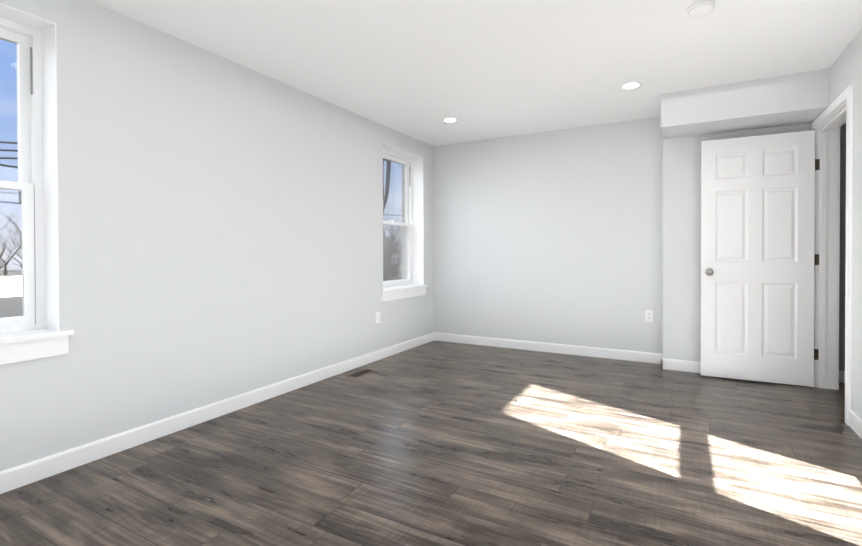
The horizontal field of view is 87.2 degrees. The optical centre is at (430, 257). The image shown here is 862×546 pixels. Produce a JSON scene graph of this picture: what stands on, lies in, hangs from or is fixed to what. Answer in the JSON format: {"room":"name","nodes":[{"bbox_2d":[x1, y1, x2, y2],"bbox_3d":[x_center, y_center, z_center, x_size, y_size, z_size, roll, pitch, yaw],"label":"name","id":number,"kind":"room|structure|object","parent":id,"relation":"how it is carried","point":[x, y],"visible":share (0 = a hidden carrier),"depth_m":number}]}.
{"room":"empty bedroom","nodes":[
{"label":"empty bedroom","id":0,"kind":"room"},
{"bbox_2d":[0,0,433,470],"bbox_3d":[-1.534,-0.145,3.211,0.300,2.445,6.300,0,1,29],"label":"wall","id":1,"kind":"structure","parent":0,"point":[220,228],"depth_m":2.89},
{"bbox_2d":[0,3,73,364],"bbox_3d":[-2.203,-0.337,1.968,0.334,1.665,0.960,0,1,29],"label":"window","id":2,"kind":"structure","parent":1,"relation":"in","point":[32,332],"depth_m":2.31},
{"bbox_2d":[0,332,435,493],"bbox_3d":[-1.393,1.027,3.145,0.013,0.100,5.900,0,1,29],"label":"baseboard","id":3,"kind":"structure","parent":1,"relation":"attached to","point":[15,477],"depth_m":2.76},
{"bbox_2d":[376,312,379,323],"bbox_3d":[-0.544,0.625,4.674,0.010,0.114,0.070,0,1,29],"label":"electrical outlet","id":4,"kind":"object","parent":1,"relation":"attached to","point":[377,317],"visible":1,"depth_m":4.66},
{"bbox_2d":[380,143,427,301],"bbox_3d":[-0.413,-0.372,5.185,0.334,1.665,0.957,0,1,29],"label":"window","id":5,"kind":"structure","parent":1,"relation":"in","point":[410,283],"depth_m":5.49},
{"bbox_2d":[0,340,861,545],"bbox_3d":[0.637,1.142,2.017,5.260,0.120,6.300,0,1,29],"label":"floor","id":6,"kind":"structure","parent":0,"point":[437,443],"depth_m":2.32},
{"bbox_2d":[346,369,375,377],"bbox_3d":[-0.640,1.064,4.149,0.125,0.004,0.295,0,1,29],"label":"floor vent","id":7,"kind":"object","parent":6,"relation":"in","point":[360,373],"visible":1,"depth_m":4.14},
{"bbox_2d":[89,0,861,145],"bbox_3d":[0.135,-1.424,2.269,4.127,0.120,6.300,0,1,29],"label":"ceiling","id":8,"kind":"structure","parent":0,"point":[420,70],"depth_m":2.99},
{"bbox_2d":[443,117,457,121],"bbox_3d":[0.192,-1.381,4.551,0.150,0.008,0.150,0,1,29],"label":"recessed light","id":9,"kind":"object","parent":8,"relation":"in","point":[450,119],"visible":1,"depth_m":4.53},
{"bbox_2d":[621,81,640,88],"bbox_3d":[1.602,-1.377,3.626,0.150,0.008,0.150,0,1,29],"label":"recessed light","id":10,"kind":"object","parent":8,"relation":"in","point":[630,85],"visible":1,"depth_m":3.62},
{"bbox_2d":[687,0,714,17],"bbox_3d":[1.477,-1.351,2.473,0.132,0.037,0.132,0,1,29],"label":"smoke detector","id":11,"kind":"object","parent":8,"relation":"attached to","point":[701,8],"visible":1,"depth_m":2.44},
{"bbox_2d":[661,68,829,139],"bbox_3d":[2.603,-1.246,3.879,1.099,0.280,0.690,0,1,29],"label":"ceiling soffit","id":12,"kind":"structure","parent":8,"relation":"attached to","point":[790,99],"depth_m":3.60},
{"bbox_2d":[433,116,845,370],"bbox_3d":[2.054,-0.169,4.705,5.116,2.445,0.200,0,1,29],"label":"wall","id":13,"kind":"structure","parent":0,"point":[555,236],"depth_m":4.96},
{"bbox_2d":[436,332,662,363],"bbox_3d":[1.176,1.002,5.085,2.558,0.100,0.013,0,1,29],"label":"baseboard","id":14,"kind":"structure","parent":13,"relation":"attached to","point":[627,355],"depth_m":4.97},
{"bbox_2d":[645,310,652,321],"bbox_3d":[2.180,0.589,4.523,0.070,0.114,0.010,0,1,29],"label":"electrical outlet","id":15,"kind":"object","parent":13,"relation":"attached to","point":[648,315],"visible":1,"depth_m":4.52},
{"bbox_2d":[839,370,844,382],"bbox_3d":[3.811,1.009,3.619,0.993,0.100,0.013,0,1,29],"label":"baseboard","id":16,"kind":"structure","parent":13,"relation":"attached to","point":[841,373],"depth_m":3.81},
{"bbox_2d":[663,123,810,361],"bbox_3d":[2.723,-0.025,4.100,1.099,2.165,0.210,0,1,29],"label":"wall","id":17,"kind":"structure","parent":0,"point":[681,248],"depth_m":4.19},
{"bbox_2d":[660,356,700,372],"bbox_3d":[2.665,1.008,4.015,1.112,0.100,0.013,0,1,29],"label":"baseboard","id":18,"kind":"structure","parent":17,"relation":"attached to","point":[669,364],"depth_m":4.20},
{"bbox_2d":[829,28,861,419],"bbox_3d":[1.881,-0.137,1.311,0.140,2.445,5.900,0,1,29],"label":"wall","id":19,"kind":"structure","parent":0,"point":[845,71],"depth_m":2.80},
{"bbox_2d":[814,159,819,359],"bbox_3d":[3.128,0.020,3.668,0.028,1.628,0.002,0,1,29],"label":"jamb hinge leaf","id":20,"kind":"object","parent":19,"relation":"attached to","point":[817,167],"visible":1,"depth_m":3.67},
{"bbox_2d":[811,85,852,424],"bbox_3d":[2.966,-0.013,3.264,0.180,2.155,0.999,0,1,29],"label":"door frame","id":21,"kind":"structure","parent":19,"relation":"attached to","point":[832,118],"depth_m":3.62},
{"bbox_2d":[700,130,814,386],"bbox_3d":[2.747,0.012,3.841,0.786,2.070,0.169,0,1,27],"label":"door","id":22,"kind":"structure","parent":21,"relation":"attached to","point":[757,248],"depth_m":3.81},
{"bbox_2d":[848,410,861,438],"bbox_3d":[1.521,1.041,0.828,0.013,0.100,4.683,0,1,29],"label":"baseboard","id":23,"kind":"structure","parent":19,"relation":"attached to","point":[855,423],"depth_m":2.76},
{"label":"outside","id":24,"kind":"structure","parent":0,"visible":0},
{"bbox_2d":[0,266,400,278],"bbox_3d":[-41.656,4.358,33.649,220.000,0.300,260.000,0,1,29],"label":"ground","id":25,"kind":"structure","parent":24,"point":[11,274],"depth_m":103.02},
{"bbox_2d":[0,276,22,317],"bbox_3d":[-16.348,2.569,11.253,18.000,3.550,17.500,0,1,29],"label":"building","id":26,"kind":"structure","parent":25,"relation":"on","point":[7,295],"depth_m":16.36},
{"bbox_2d":[0,141,400,226],"bbox_3d":[-18.307,-0.136,-1.133,24.665,9.200,122.201,0,1,29],"label":"pole","id":27,"kind":"object","parent":25,"relation":"on","point":[386,189],"depth_m":5.56},
{"bbox_2d":[0,202,401,280],"bbox_3d":[-21.690,-2.299,56.283,76.870,12.536,79.689,0,1,29],"label":"trees","id":28,"kind":"object","parent":25,"relation":"on","point":[384,259],"depth_m":25.19}
]}

